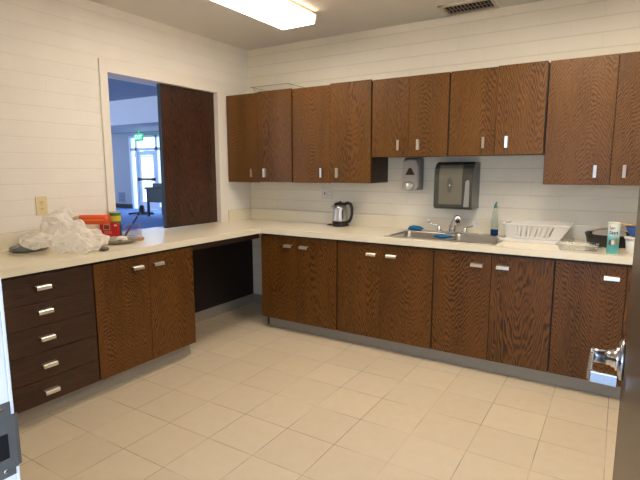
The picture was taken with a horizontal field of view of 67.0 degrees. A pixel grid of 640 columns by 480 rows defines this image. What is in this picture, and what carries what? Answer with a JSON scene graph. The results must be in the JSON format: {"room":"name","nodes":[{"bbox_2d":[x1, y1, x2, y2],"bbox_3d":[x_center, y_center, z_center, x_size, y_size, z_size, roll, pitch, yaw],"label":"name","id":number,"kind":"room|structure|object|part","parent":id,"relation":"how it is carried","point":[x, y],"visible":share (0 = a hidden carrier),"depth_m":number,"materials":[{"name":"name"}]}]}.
{"room":"kitchen","nodes":[
{"label":"kitchen","id":0,"kind":"room"},
{"bbox_2d":[0,0,250,233],"bbox_3d":[-1.809,-0.400,3.579,0.200,2.838,3.750,5,10,31],"label":"wall","id":1,"kind":"structure","parent":0,"point":[51,136],"depth_m":3.38,"materials":[{"name":"white paint"}]},
{"bbox_2d":[35,196,47,214],"bbox_3d":[-1.887,-0.233,3.275,0.010,0.124,0.075,5,10,31],"label":"duplex outlet","id":2,"kind":"object","parent":1,"relation":"attached to","point":[41,201],"visible":1,"depth_m":3.27,"materials":[{"name":"beige plastic"}]},
{"bbox_2d":[0,224,99,251],"bbox_3d":[-1.938,-0.003,3.213,0.018,0.112,1.201,5,10,31],"label":"backsplash","id":3,"kind":"structure","parent":1,"relation":"attached to","point":[7,240],"depth_m":3.12,"materials":[{"name":"beige laminate"}]},
{"bbox_2d":[17,293,261,425],"bbox_3d":[-1.231,0.831,3.925,0.606,0.102,2.860,5,10,31],"label":"baseboard","id":4,"kind":"structure","parent":1,"relation":"attached to","point":[31,414],"depth_m":3.33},
{"bbox_2d":[98,58,228,221],"bbox_3d":[-1.359,-0.768,4.246,0.215,1.325,1.331,5,10,31],"label":"trim","id":5,"kind":"structure","parent":1,"relation":"attached to","point":[107,69],"depth_m":4.04,"materials":[{"name":"white paint"}]},
{"bbox_2d":[157,83,216,227],"bbox_3d":[-1.199,-0.751,4.437,0.043,1.230,0.635,5,10,31],"label":"sliding panel","id":6,"kind":"object","parent":1,"relation":"attached to","point":[185,116],"visible":1,"depth_m":4.38,"materials":[{"name":"brown wood"}]},
{"bbox_2d":[192,240,252,312],"bbox_3d":[-1.101,0.315,4.627,0.016,0.714,1.402,5,10,31],"label":"wall panel","id":7,"kind":"object","parent":1,"relation":"attached to","point":[222,274],"visible":0.43,"depth_m":4.82,"materials":[{"name":"brown wood"}]},
{"bbox_2d":[228,208,250,220],"bbox_3d":[-0.828,-0.261,4.985,0.018,0.112,0.343,5,10,31],"label":"backsplash","id":8,"kind":"structure","parent":1,"relation":"attached to","point":[239,214],"depth_m":4.97,"materials":[{"name":"beige laminate"}]},
{"bbox_2d":[109,96,157,125],"bbox_3d":[-5.862,-3.606,13.768,17.800,0.670,0.100,5,10,31],"label":"wall","id":9,"kind":"structure","parent":0,"point":[142,110],"depth_m":13.24,"materials":[{"name":"paint"}]},
{"bbox_2d":[108,78,158,133],"bbox_3d":[-7.957,-3.232,10.409,17.800,0.700,13.950,5,10,31],"label":"ceiling","id":10,"kind":"structure","parent":0,"point":[118,89],"depth_m":12.49,"materials":[{"name":"paint"}]},
{"bbox_2d":[134,131,143,140],"bbox_3d":[-6.340,-3.643,16.914,0.420,0.360,0.065,5,10,31],"label":"exit sign","id":11,"kind":"object","parent":10,"relation":"attached to","point":[138,137],"visible":1,"depth_m":16.87,"materials":[{"name":"green plastic"}]},
{"bbox_2d":[111,131,158,203],"bbox_3d":[-4.318,-2.644,16.419,18.100,3.600,0.150,5,10,31],"label":"wall","id":12,"kind":"structure","parent":0,"point":[120,144],"depth_m":18.30,"materials":[{"name":"paint"}]},
{"bbox_2d":[118,192,124,201],"bbox_3d":[-7.601,-1.641,18.518,0.380,0.380,0.028,5,10,31],"label":"air vent","id":13,"kind":"object","parent":12,"relation":"in","point":[121,195],"visible":1,"depth_m":18.50,"materials":[{"name":"metal"}]},
{"bbox_2d":[116,203,132,208],"bbox_3d":[-9.489,-1.480,19.730,5.730,0.160,0.020,5,10,31],"label":"baseboard","id":14,"kind":"structure","parent":12,"relation":"attached to","point":[118,205],"depth_m":18.49,"materials":[{"name":"black plastic"}]},
{"bbox_2d":[128,134,161,209],"bbox_3d":[-5.717,-2.405,17.290,3.170,2.680,0.120,5,10,31],"label":"window","id":15,"kind":"structure","parent":12,"relation":"in","point":[156,148],"depth_m":17.83,"materials":[{"name":"clear glass"}]},
{"bbox_2d":[138,151,157,208],"bbox_3d":[-6.296,-2.178,17.615,0.960,2.100,0.140,5,10,31],"label":"door","id":16,"kind":"structure","parent":15,"relation":"attached to","point":[146,163],"depth_m":17.64,"materials":[{"name":"white metal"}]},
{"bbox_3d":[-6.273,-2.248,17.642,0.700,1.710,0.008,5,10,31],"label":"glass","id":17,"kind":"part","parent":16,"relation":"part of","materials":[{"name":"white"}]},
{"bbox_2d":[116,208,162,228],"bbox_3d":[-7.953,-0.066,10.869,17.800,0.100,13.950,5,10,31],"label":"floor","id":18,"kind":"structure","parent":0,"point":[156,220],"depth_m":14.49,"materials":[{"name":"blue carpet"}]},
{"bbox_2d":[128,205,153,214],"bbox_3d":[-5.799,-0.989,15.813,0.817,0.298,0.783,5,10,31],"label":"stand","id":19,"kind":"object","parent":18,"relation":"on","point":[141,207],"visible":0.93,"depth_m":15.70,"materials":[{"name":"black metal"}]},
{"bbox_2d":[144,187,162,215],"bbox_3d":[-4.658,-1.177,14.974,1.450,0.909,0.700,5,10,31],"label":"table","id":20,"kind":"object","parent":18,"relation":"on","point":[153,194],"visible":0.31,"depth_m":14.89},
{"bbox_3d":[-5.362,-1.161,15.084,0.060,0.849,0.060,5,10,31],"label":"leg","id":21,"kind":"part","parent":20,"relation":"part of","materials":[{"name":"metal"}]},
{"bbox_3d":[-4.809,-1.334,14.706,1.350,0.400,0.030,5,10,31],"label":"modesty panel","id":22,"kind":"part","parent":20,"relation":"part of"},
{"bbox_2d":[152,183,160,186],"bbox_3d":[-4.914,-1.708,15.056,0.450,0.120,0.400,5,10,31],"label":"case","id":23,"kind":"object","parent":20,"relation":"on","point":[153,184],"visible":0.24,"depth_m":14.90,"materials":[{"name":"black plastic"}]},
{"bbox_2d":[90,0,543,49],"bbox_3d":[-0.547,-1.504,1.645,3.800,0.100,5.400,5,10,31],"label":"ceiling","id":24,"kind":"structure","parent":0,"point":[210,19],"depth_m":3.83,"materials":[{"name":"paint"}]},
{"bbox_2d":[212,0,316,29],"bbox_3d":[-0.492,-1.644,3.285,0.341,0.092,1.220,5,10,31],"label":"ceiling light","id":25,"kind":"object","parent":24,"relation":"attached to","point":[282,14],"visible":1,"depth_m":3.47,"materials":[{"name":"beige plastic"}]},
{"bbox_2d":[437,0,499,16],"bbox_3d":[1.104,-1.726,3.587,0.395,0.021,0.250,5,10,31],"label":"ceiling vent","id":26,"kind":"object","parent":24,"relation":"in","point":[469,6],"visible":1,"depth_m":3.58,"materials":[{"name":"white metal"}]},
{"bbox_2d":[19,303,619,479],"bbox_3d":[-0.108,1.104,2.732,3.800,0.100,3.750,5,10,31],"label":"floor","id":27,"kind":"structure","parent":0,"point":[251,399],"depth_m":2.77,"materials":[{"name":"beige tile"}]},
{"bbox_2d":[1,263,99,413],"bbox_3d":[-1.807,0.587,2.915,0.628,0.875,0.634,5,10,31],"label":"base cabinet","id":28,"kind":"object","parent":27,"relation":"on","point":[50,322],"visible":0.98,"depth_m":2.78,"materials":[{"name":"brown wood"}]},
{"bbox_3d":[-1.553,0.264,2.712,0.032,0.024,0.082,5,10,31],"label":"handle","id":29,"kind":"part","parent":28,"relation":"part of","materials":[{"name":"metal"}]},
{"bbox_3d":[-1.553,0.403,2.733,0.032,0.024,0.082,5,10,31],"label":"handle","id":30,"kind":"part","parent":28,"relation":"part of","materials":[{"name":"metal"}]},
{"bbox_3d":[-1.576,0.270,2.724,0.018,0.156,0.624,5,10,31],"label":"drawer","id":31,"kind":"part","parent":28,"relation":"part of","materials":[{"name":"brown wood"}]},
{"bbox_3d":[-1.553,0.556,2.755,0.032,0.024,0.082,5,10,31],"label":"handle","id":32,"kind":"part","parent":28,"relation":"part of","materials":[{"name":"metal"}]},
{"bbox_3d":[-1.575,0.414,2.745,0.018,0.131,0.624,5,10,31],"label":"drawer","id":33,"kind":"part","parent":28,"relation":"part of","materials":[{"name":"brown wood"}]},
{"bbox_3d":[-1.552,0.715,2.778,0.032,0.024,0.082,5,10,31],"label":"handle","id":34,"kind":"part","parent":28,"relation":"part of","materials":[{"name":"metal"}]},
{"bbox_3d":[-1.575,0.557,2.766,0.018,0.152,0.624,5,10,31],"label":"drawer","id":35,"kind":"part","parent":28,"relation":"part of","materials":[{"name":"brown wood"}]},
{"bbox_3d":[-1.552,0.872,2.801,0.032,0.024,0.082,5,10,31],"label":"handle","id":36,"kind":"part","parent":28,"relation":"part of","materials":[{"name":"metal"}]},
{"bbox_3d":[-1.575,0.714,2.789,0.018,0.158,0.624,5,10,31],"label":"drawer","id":37,"kind":"part","parent":28,"relation":"part of","materials":[{"name":"brown wood"}]},
{"bbox_3d":[-1.575,0.865,2.811,0.018,0.141,0.624,5,10,31],"label":"drawer","id":38,"kind":"part","parent":28,"relation":"part of","materials":[{"name":"brown wood"}]},
{"bbox_2d":[0,208,632,278],"bbox_3d":[0.022,0.049,3.001,4.013,0.157,2.898,5,10,31],"label":"countertop","id":39,"kind":"structure","parent":28,"relation":"on","point":[372,228],"depth_m":3.67,"materials":[{"name":"beige laminate"}]},
{"bbox_2d":[9,244,48,252],"bbox_3d":[-1.862,0.043,3.099,0.167,0.051,0.263,5,10,31],"label":"cloth","id":40,"kind":"object","parent":39,"relation":"on","point":[16,248],"visible":0.5,"depth_m":3.02,"materials":[{"name":"grey fabric"}]},
{"bbox_2d":[19,206,109,253],"bbox_3d":[-1.603,-0.064,3.028,0.503,0.281,0.364,-3,9,-21],"label":"plastic bag","id":41,"kind":"object","parent":39,"relation":"on","point":[59,232],"visible":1,"depth_m":2.98,"materials":[{"name":"white plastic"}]},
{"bbox_2d":[73,215,110,224],"bbox_3d":[-1.658,-0.147,3.492,0.260,0.070,0.077,-1,8,-5],"label":"packet","id":42,"kind":"object","parent":39,"relation":"on","point":[88,219],"visible":0.7,"depth_m":3.46,"materials":[{"name":"orange plastic"}]},
{"bbox_2d":[99,246,108,250],"bbox_3d":[-1.385,0.053,3.096,0.072,0.029,0.065,5,10,31],"label":"pouch","id":43,"kind":"object","parent":39,"relation":"on","point":[103,248],"visible":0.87,"depth_m":3.07,"materials":[{"name":"grey"}]},
{"bbox_2d":[100,223,119,236],"bbox_3d":[-1.576,-0.069,3.626,0.132,0.119,0.046,0,8,0],"label":"box","id":44,"kind":"object","parent":39,"relation":"on","point":[112,229],"visible":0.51,"depth_m":3.60,"materials":[{"name":"red cardboard"}]},
{"bbox_2d":[109,211,121,235],"bbox_3d":[-1.563,-0.118,3.692,0.084,0.198,0.084,5,10,31],"label":"can","id":45,"kind":"object","parent":39,"relation":"on","point":[115,215],"visible":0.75,"depth_m":3.65,"materials":[{"name":"yellow metal"}]},
{"bbox_2d":[108,236,137,243],"bbox_3d":[-1.426,0.004,3.428,0.250,0.031,0.250,5,10,31],"label":"plate","id":46,"kind":"object","parent":39,"relation":"on","point":[112,240],"visible":0.73,"depth_m":3.39,"materials":[{"name":"ceramic"}]},
{"bbox_2d":[116,236,127,240],"bbox_3d":[-1.404,-0.009,3.424,0.100,0.044,0.070,5,10,31],"label":"paper wrapper","id":47,"kind":"object","parent":46,"relation":"on","point":[118,237],"visible":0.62,"depth_m":3.40,"materials":[{"name":"white paper"}]},
{"bbox_2d":[119,224,141,236],"bbox_3d":[-1.437,-0.067,3.688,0.145,0.101,0.100,0,8,2],"label":"clear container","id":48,"kind":"object","parent":39,"relation":"on","point":[135,230],"visible":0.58,"depth_m":3.65,"materials":[{"name":"white"}]},
{"bbox_2d":[191,234,258,250],"bbox_3d":[-0.769,0.007,4.019,0.020,0.048,0.805,5,10,31],"label":"support rail","id":49,"kind":"object","parent":39,"relation":"attached to","point":[254,236],"visible":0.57,"depth_m":3.97,"materials":[{"name":"brown wood"}]},
{"bbox_2d":[327,201,352,226],"bbox_3d":[0.178,-0.244,4.431,0.270,0.230,0.152,5,10,31],"label":"electric kettle","id":50,"kind":"object","parent":39,"relation":"on","point":[340,212],"visible":1,"depth_m":4.37,"materials":[{"name":"silver metal"}]},
{"bbox_2d":[332,205,347,221],"bbox_3d":[0.186,-0.249,4.426,0.144,0.148,0.144,5,10,31],"label":"pot","id":51,"kind":"object","parent":50,"relation":"on","point":[340,212],"depth_m":4.37,"materials":[{"name":"metal"}]},
{"bbox_3d":[0.186,-0.338,4.413,0.114,0.035,0.114,5,10,31],"label":"lid","id":52,"kind":"part","parent":50,"relation":"part of","materials":[{"name":"black plastic"}]},
{"bbox_3d":[0.262,-0.252,4.391,0.087,0.203,0.030,4,9,24],"label":"handle","id":53,"kind":"part","parent":50,"relation":"part of","materials":[{"name":"black plastic"}]},
{"bbox_2d":[385,229,502,244],"bbox_3d":[0.983,0.056,3.750,0.835,0.180,0.500,5,10,31],"label":"sink","id":54,"kind":"object","parent":39,"relation":"in","point":[423,234],"visible":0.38,"depth_m":3.80,"materials":[{"name":"silver metal"}]},
{"bbox_2d":[408,225,423,230],"bbox_3d":[0.808,-0.102,4.072,0.137,0.040,0.081,5,10,31],"label":"sponge","id":55,"kind":"object","parent":54,"relation":"on","point":[413,227],"visible":1,"depth_m":4.04,"materials":[{"name":"blue"}]},
{"bbox_2d":[391,231,446,238],"bbox_3d":[0.791,0.046,3.827,0.368,0.178,0.370,5,10,31],"label":"basin","id":56,"kind":"object","parent":54,"relation":"in","point":[412,234],"depth_m":3.98,"materials":[{"name":"silver metal"}]},
{"bbox_2d":[434,234,453,237],"bbox_3d":[0.926,-0.030,3.623,0.154,0.025,0.088,5,10,31],"label":"sponge","id":57,"kind":"object","parent":54,"relation":"on","point":[436,235],"visible":1,"depth_m":3.60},
{"bbox_2d":[442,234,498,242],"bbox_3d":[1.138,0.076,3.615,0.368,0.178,0.370,5,10,31],"label":"basin","id":58,"kind":"object","parent":54,"relation":"in","point":[457,237],"depth_m":3.76,"materials":[{"name":"silver metal"}]},
{"bbox_2d":[490,202,497,234],"bbox_3d":[1.357,-0.168,3.748,0.056,0.261,0.056,5,10,31],"label":"soap bottle","id":59,"kind":"object","parent":54,"relation":"on","point":[494,223],"visible":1,"depth_m":3.73,"materials":[{"name":"blue"}]},
{"bbox_2d":[428,215,476,233],"bbox_3d":[1.046,-0.130,3.869,0.400,0.152,0.142,5,10,31],"label":"faucet","id":60,"kind":"object","parent":39,"relation":"on","point":[456,219],"visible":1,"depth_m":3.87,"materials":[{"name":"silver metal"}]},
{"bbox_3d":[0.956,-0.114,3.980,0.100,0.070,0.044,5,10,31],"label":"handle","id":61,"kind":"part","parent":60,"relation":"part of","materials":[{"name":"silver metal"}]},
{"bbox_3d":[1.069,-0.066,3.916,0.250,0.012,0.048,5,10,31],"label":"plate","id":62,"kind":"part","parent":60,"relation":"part of","materials":[{"name":"silver metal"}]},
{"bbox_3d":[1.079,-0.132,3.853,0.060,0.142,0.159,-1,8,-8],"label":"spout","id":63,"kind":"part","parent":60,"relation":"part of","materials":[{"name":"silver metal"}]},
{"bbox_3d":[1.182,-0.094,3.841,0.100,0.070,0.044,5,10,31],"label":"handle","id":64,"kind":"part","parent":60,"relation":"part of","materials":[{"name":"silver metal"}]},
{"bbox_2d":[499,219,573,244],"bbox_3d":[1.570,-0.060,3.497,0.460,0.131,0.285,5,10,31],"label":"dish rack","id":65,"kind":"object","parent":39,"relation":"on","point":[515,230],"visible":0.94,"depth_m":3.44,"materials":[{"name":"white plastic"}]},
{"bbox_2d":[499,235,573,244],"bbox_3d":[1.570,-0.007,3.505,0.460,0.023,0.285,5,10,31],"label":"drip tray","id":66,"kind":"object","parent":39,"relation":"on","point":[539,239],"depth_m":3.43,"materials":[{"name":"white plastic"}]},
{"bbox_2d":[555,240,601,251],"bbox_3d":[1.677,0.041,3.135,0.259,0.033,0.204,5,10,31],"label":"clear tray","id":67,"kind":"object","parent":39,"relation":"on","point":[567,245],"visible":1,"depth_m":3.11,"materials":[{"name":"white"}]},
{"bbox_2d":[585,230,629,247],"bbox_3d":[1.971,-0.005,3.276,0.316,0.083,0.316,5,10,31],"label":"roasting pan","id":68,"kind":"object","parent":39,"relation":"on","point":[592,238],"visible":0.36,"depth_m":3.19,"materials":[{"name":"black metal"}]},
{"bbox_2d":[592,228,625,235],"bbox_3d":[1.963,-0.039,3.281,0.200,0.060,0.194,5,10,31],"label":"plate","id":69,"kind":"object","parent":68,"relation":"in","point":[604,231],"visible":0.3,"depth_m":3.34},
{"bbox_2d":[606,222,620,253],"bbox_3d":[1.794,-0.012,2.954,0.065,0.192,0.065,5,10,31],"label":"can","id":70,"kind":"object","parent":39,"relation":"on","point":[613,237],"visible":1,"depth_m":2.93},
{"bbox_2d":[624,236,634,253],"bbox_3d":[1.941,0.031,2.979,0.117,0.099,0.117,5,10,31],"label":"tub","id":71,"kind":"object","parent":39,"relation":"on","point":[629,240],"visible":0.53,"depth_m":2.96,"materials":[{"name":"plastic"}]},
{"bbox_3d":[1.941,-0.012,2.973,0.117,0.013,0.117,5,10,31],"label":"lid","id":72,"kind":"part","parent":71,"relation":"part of","materials":[{"name":"white plastic"}]},
{"bbox_2d":[625,226,635,236],"bbox_3d":[1.953,-0.050,2.972,0.136,0.061,0.136,5,10,31],"label":"bowl","id":73,"kind":"object","parent":71,"relation":"on","point":[631,230],"visible":0.56,"depth_m":2.96,"materials":[{"name":"plastic"}]},
{"bbox_2d":[90,245,195,379],"bbox_3d":[-1.422,0.497,3.529,0.628,0.875,0.822,5,10,31],"label":"base cabinet","id":74,"kind":"object","parent":27,"relation":"on","point":[144,304],"visible":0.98,"depth_m":3.32,"materials":[{"name":"brown wood"}]},
{"bbox_3d":[-1.298,0.499,3.209,0.018,0.753,0.407,5,10,31],"label":"door","id":75,"kind":"part","parent":74,"relation":"part of","materials":[{"name":"brown wood"}]},
{"bbox_3d":[-1.221,0.185,3.242,0.032,0.024,0.082,5,10,31],"label":"handle","id":76,"kind":"part","parent":74,"relation":"part of","materials":[{"name":"metal"}]},
{"bbox_3d":[-1.131,0.164,3.385,0.032,0.024,0.082,5,10,31],"label":"handle","id":77,"kind":"part","parent":74,"relation":"part of","materials":[{"name":"metal"}]},
{"bbox_3d":[-1.082,0.449,3.553,0.018,0.753,0.406,5,10,31],"label":"door","id":78,"kind":"part","parent":74,"relation":"part of","materials":[{"name":"brown wood"}]},
{"bbox_2d":[261,233,337,329],"bbox_3d":[-0.050,0.364,4.435,0.791,0.875,0.627,5,10,31],"label":"base cabinet","id":79,"kind":"object","parent":27,"relation":"on","point":[299,274],"visible":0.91,"depth_m":4.17,"materials":[{"name":"brown wood"}]},
{"bbox_3d":[-0.360,0.339,4.302,0.389,0.753,0.018,5,10,31],"label":"door","id":80,"kind":"part","parent":79,"relation":"part of","materials":[{"name":"brown wood"}]},
{"bbox_3d":[-0.140,0.066,4.095,0.082,0.024,0.032,5,10,31],"label":"handle","id":81,"kind":"part","parent":79,"relation":"part of","materials":[{"name":"metal"}]},
{"bbox_3d":[-0.026,0.368,4.097,0.391,0.753,0.018,5,10,31],"label":"door","id":82,"kind":"part","parent":79,"relation":"part of","materials":[{"name":"brown wood"}]},
{"bbox_2d":[337,240,434,348],"bbox_3d":[0.632,0.423,4.017,0.808,0.875,0.627,5,10,31],"label":"base cabinet","id":83,"kind":"object","parent":27,"relation":"on","point":[385,291],"visible":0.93,"depth_m":3.75,"materials":[{"name":"brown wood"}]},
{"bbox_3d":[0.312,0.398,3.889,0.386,0.753,0.018,5,10,31],"label":"door","id":84,"kind":"part","parent":83,"relation":"part of","materials":[{"name":"brown wood"}]},
{"bbox_3d":[0.398,0.113,3.764,0.082,0.024,0.032,5,10,31],"label":"handle","id":85,"kind":"part","parent":83,"relation":"part of","materials":[{"name":"metal"}]},
{"bbox_3d":[0.541,0.126,3.676,0.082,0.024,0.032,5,10,31],"label":"handle","id":86,"kind":"part","parent":83,"relation":"part of","materials":[{"name":"metal"}]},
{"bbox_3d":[0.654,0.428,3.680,0.411,0.753,0.018,5,10,31],"label":"door","id":87,"kind":"part","parent":83,"relation":"part of","materials":[{"name":"brown wood"}]},
{"bbox_2d":[269,317,620,398],"bbox_3d":[0.874,0.864,3.684,3.160,0.100,0.015,5,10,31],"label":"baseboard","id":88,"kind":"structure","parent":27,"relation":"on","point":[515,371],"depth_m":3.58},
{"bbox_2d":[431,248,555,371],"bbox_3d":[1.316,0.483,3.597,0.797,0.875,0.627,5,10,31],"label":"base cabinet","id":89,"kind":"object","parent":27,"relation":"on","point":[495,307],"visible":0.9,"depth_m":3.33,"materials":[{"name":"brown wood"}]},
{"bbox_3d":[1.007,0.459,3.463,0.401,0.753,0.018,5,10,31],"label":"door","id":90,"kind":"part","parent":89,"relation":"part of","materials":[{"name":"brown wood"}]},
{"bbox_3d":[1.084,0.173,3.343,0.082,0.024,0.032,5,10,31],"label":"handle","id":91,"kind":"part","parent":89,"relation":"part of","materials":[{"name":"metal"}]},
{"bbox_3d":[1.230,0.186,3.253,0.082,0.024,0.032,5,10,31],"label":"handle","id":92,"kind":"part","parent":89,"relation":"part of","materials":[{"name":"metal"}]},
{"bbox_3d":[1.344,0.488,3.256,0.385,0.753,0.018,5,10,31],"label":"door","id":93,"kind":"part","parent":89,"relation":"part of","materials":[{"name":"brown wood"}]},
{"bbox_2d":[548,258,631,386],"bbox_3d":[1.989,0.542,3.183,0.784,0.875,0.627,5,10,31],"label":"base cabinet","id":94,"kind":"object","parent":27,"relation":"on","point":[591,299],"visible":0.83,"depth_m":3.04,"materials":[{"name":"brown wood"}]},
{"bbox_3d":[1.767,0.233,2.924,0.082,0.024,0.032,5,10,31],"label":"handle","id":95,"kind":"part","parent":94,"relation":"part of","materials":[{"name":"metal"}]},
{"bbox_3d":[2.011,0.547,2.846,0.386,0.753,0.018,5,10,31],"label":"door","id":96,"kind":"part","parent":94,"relation":"part of","materials":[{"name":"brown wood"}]},
{"bbox_2d":[247,0,639,294],"bbox_3d":[0.910,-0.495,4.209,4.150,2.838,0.200,5,10,31],"label":"wall","id":97,"kind":"structure","parent":0,"point":[546,30],"depth_m":3.83,"materials":[{"name":"white paint"}]},
{"bbox_2d":[226,88,292,181],"bbox_3d":[-0.499,-0.982,4.677,0.780,0.833,0.375,5,10,31],"label":"upper cabinet","id":98,"kind":"object","parent":97,"relation":"attached to","point":[259,124],"visible":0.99,"depth_m":4.52,"materials":[{"name":"brown wood"}]},
{"bbox_3d":[-0.742,-0.975,4.654,0.384,0.827,0.018,5,10,31],"label":"door","id":99,"kind":"part","parent":98,"relation":"part of","materials":[{"name":"brown wood"}]},
{"bbox_3d":[-0.520,-0.630,4.533,0.037,0.080,0.016,-4,9,-24],"label":"handle","id":100,"kind":"part","parent":98,"relation":"part of","materials":[{"name":"metal"}]},
{"bbox_3d":[-0.414,-0.952,4.450,0.383,0.827,0.021,5,10,31],"label":"door","id":101,"kind":"part","parent":98,"relation":"part of","materials":[{"name":"brown wood"}]},
{"bbox_2d":[250,83,304,92],"bbox_3d":[-0.391,-1.405,4.538,0.428,0.051,0.303,5,10,31],"label":"tray","id":102,"kind":"object","parent":98,"relation":"on","point":[284,85],"visible":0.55,"depth_m":4.41,"materials":[{"name":"white"}]},
{"bbox_2d":[322,187,332,199],"bbox_3d":[0.068,-0.445,4.618,0.122,0.112,0.010,5,10,31],"label":"outlet","id":103,"kind":"object","parent":97,"relation":"attached to","point":[327,193],"visible":1,"depth_m":4.62,"materials":[{"name":"white plastic"}]},
{"bbox_2d":[292,79,387,182],"bbox_3d":[0.167,-0.925,4.268,0.785,0.833,0.375,5,10,31],"label":"upper cabinet","id":104,"kind":"object","parent":97,"relation":"attached to","point":[332,123],"visible":1,"depth_m":4.11,"materials":[{"name":"brown wood"}]},
{"bbox_3d":[-0.076,-0.917,4.245,0.388,0.825,0.018,5,10,31],"label":"door","id":105,"kind":"part","parent":104,"relation":"part of","materials":[{"name":"brown wood"}]},
{"bbox_3d":[0.147,-0.573,4.123,0.037,0.080,0.016,-4,9,-24],"label":"handle","id":106,"kind":"part","parent":104,"relation":"part of","materials":[{"name":"metal"}]},
{"bbox_3d":[0.254,-0.896,4.039,0.384,0.825,0.021,5,10,31],"label":"door","id":107,"kind":"part","parent":104,"relation":"part of","materials":[{"name":"brown wood"}]},
{"bbox_2d":[372,72,452,157],"bbox_3d":[0.771,-0.976,3.882,0.632,0.608,0.375,5,10,31],"label":"upper cabinet","id":108,"kind":"object","parent":97,"relation":"attached to","point":[411,114],"visible":1,"depth_m":3.74,"materials":[{"name":"brown wood"}]},
{"bbox_3d":[0.560,-0.969,3.838,0.311,0.608,0.018,5,10,31],"label":"door","id":109,"kind":"part","parent":108,"relation":"part of","materials":[{"name":"brown wood"}]},
{"bbox_3d":[0.609,-0.747,3.808,0.016,0.080,0.037,0,8,-2],"label":"handle","id":110,"kind":"part","parent":108,"relation":"part of","materials":[{"name":"metal"}]},
{"bbox_3d":[0.756,-0.734,3.717,0.037,0.080,0.016,-4,9,-24],"label":"handle","id":111,"kind":"part","parent":108,"relation":"part of","materials":[{"name":"metal"}]},
{"bbox_3d":[0.826,-0.946,3.675,0.308,0.608,0.018,5,10,31],"label":"door","id":112,"kind":"part","parent":108,"relation":"part of","materials":[{"name":"brown wood"}]},
{"bbox_2d":[402,158,423,190],"bbox_3d":[0.780,-0.556,4.082,0.157,0.274,0.133,5,10,31],"label":"soap dispenser","id":113,"kind":"object","parent":97,"relation":"attached to","point":[413,168],"visible":1,"depth_m":4.04,"materials":[{"name":"grey plastic"}]},
{"bbox_2d":[251,208,627,240],"bbox_3d":[0.873,-0.143,4.152,3.796,0.112,0.018,5,10,31],"label":"backsplash","id":114,"kind":"structure","parent":97,"relation":"attached to","point":[373,220],"depth_m":4.26,"materials":[{"name":"beige laminate"}]},
{"bbox_2d":[433,162,480,209],"bbox_3d":[1.086,-0.434,3.841,0.302,0.367,0.244,5,10,31],"label":"dispenser","id":115,"kind":"object","parent":97,"relation":"attached to","point":[456,184],"visible":1,"depth_m":3.75,"materials":[{"name":"plastic"}]},
{"bbox_3d":[1.121,-0.354,3.697,0.040,0.206,0.018,5,10,31],"label":"lever","id":116,"kind":"part","parent":115,"relation":"part of","materials":[{"name":"grey plastic"}]},
{"bbox_2d":[448,61,549,155],"bbox_3d":[1.321,-0.929,3.544,0.659,0.612,0.375,5,10,31],"label":"upper cabinet","id":117,"kind":"object","parent":97,"relation":"attached to","point":[501,110],"visible":0.99,"depth_m":3.39,"materials":[{"name":"brown wood"}]},
{"bbox_3d":[1.107,-0.921,3.503,0.329,0.608,0.018,5,10,31],"label":"door","id":118,"kind":"part","parent":117,"relation":"part of","materials":[{"name":"brown wood"}]},
{"bbox_3d":[1.165,-0.699,3.467,0.016,0.080,0.037,0,8,-2],"label":"handle","id":119,"kind":"part","parent":117,"relation":"part of","materials":[{"name":"metal"}]},
{"bbox_3d":[1.308,-0.686,3.378,0.037,0.080,0.016,-4,9,-24],"label":"handle","id":120,"kind":"part","parent":117,"relation":"part of","materials":[{"name":"metal"}]},
{"bbox_3d":[1.383,-0.900,3.331,0.316,0.608,0.021,5,10,31],"label":"door","id":121,"kind":"part","parent":117,"relation":"part of","materials":[{"name":"brown wood"}]},
{"bbox_2d":[543,51,639,185],"bbox_3d":[1.939,-0.772,3.179,0.786,0.812,0.375,5,10,31],"label":"upper cabinet","id":122,"kind":"object","parent":97,"relation":"attached to","point":[593,123],"visible":1,"depth_m":3.10,"materials":[{"name":"brown wood"}]},
{"bbox_3d":[1.770,-0.444,3.124,0.016,0.080,0.037,0,8,-2],"label":"handle","id":123,"kind":"part","parent":122,"relation":"part of","materials":[{"name":"metal"}]},
{"bbox_3d":[1.917,-0.431,3.034,0.037,0.080,0.016,-4,9,-24],"label":"handle","id":124,"kind":"part","parent":122,"relation":"part of","materials":[{"name":"metal"}]},
{"bbox_3d":[2.027,-0.739,2.952,0.384,0.812,0.018,5,10,31],"label":"door","id":125,"kind":"part","parent":122,"relation":"part of","materials":[{"name":"brown wood"}]},
{"bbox_3d":[-1.059,-0.030,1.022,3.800,2.838,0.150,5,10,31],"label":"wall","id":126,"kind":"structure","parent":0,"visible":0},
{"bbox_2d":[0,274,21,479],"bbox_3d":[-0.165,0.280,0.509,1.050,2.170,0.158,5,10,31],"label":"trim","id":127,"kind":"structure","parent":126,"relation":"attached to","point":[10,448],"depth_m":0.81,"materials":[{"name":"grey metal"}]},
{"bbox_3d":[-0.531,0.339,0.811,0.004,0.132,0.051,5,9,29],"label":"strike plate","id":128,"kind":"part","parent":127,"relation":"part of","materials":[{"name":"grey metal"}]},
{"bbox_2d":[586,188,639,479],"bbox_3d":[0.462,0.274,0.747,0.111,2.088,0.908,5,10,31],"label":"door","id":129,"kind":"structure","parent":126,"relation":"in","point":[625,359],"depth_m":0.86,"materials":[{"name":"brown wood"}]},
{"bbox_3d":[0.606,0.270,1.036,0.055,0.032,0.157,5,10,31],"label":"lever","id":130,"kind":"part","parent":129,"relation":"part of","materials":[{"name":"silver metal"}]},
{"bbox_3d":[0.668,0.265,1.071,0.012,0.090,0.090,5,10,31],"label":"lever handle","id":131,"kind":"part","parent":129,"relation":"part of","materials":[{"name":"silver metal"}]}
]}

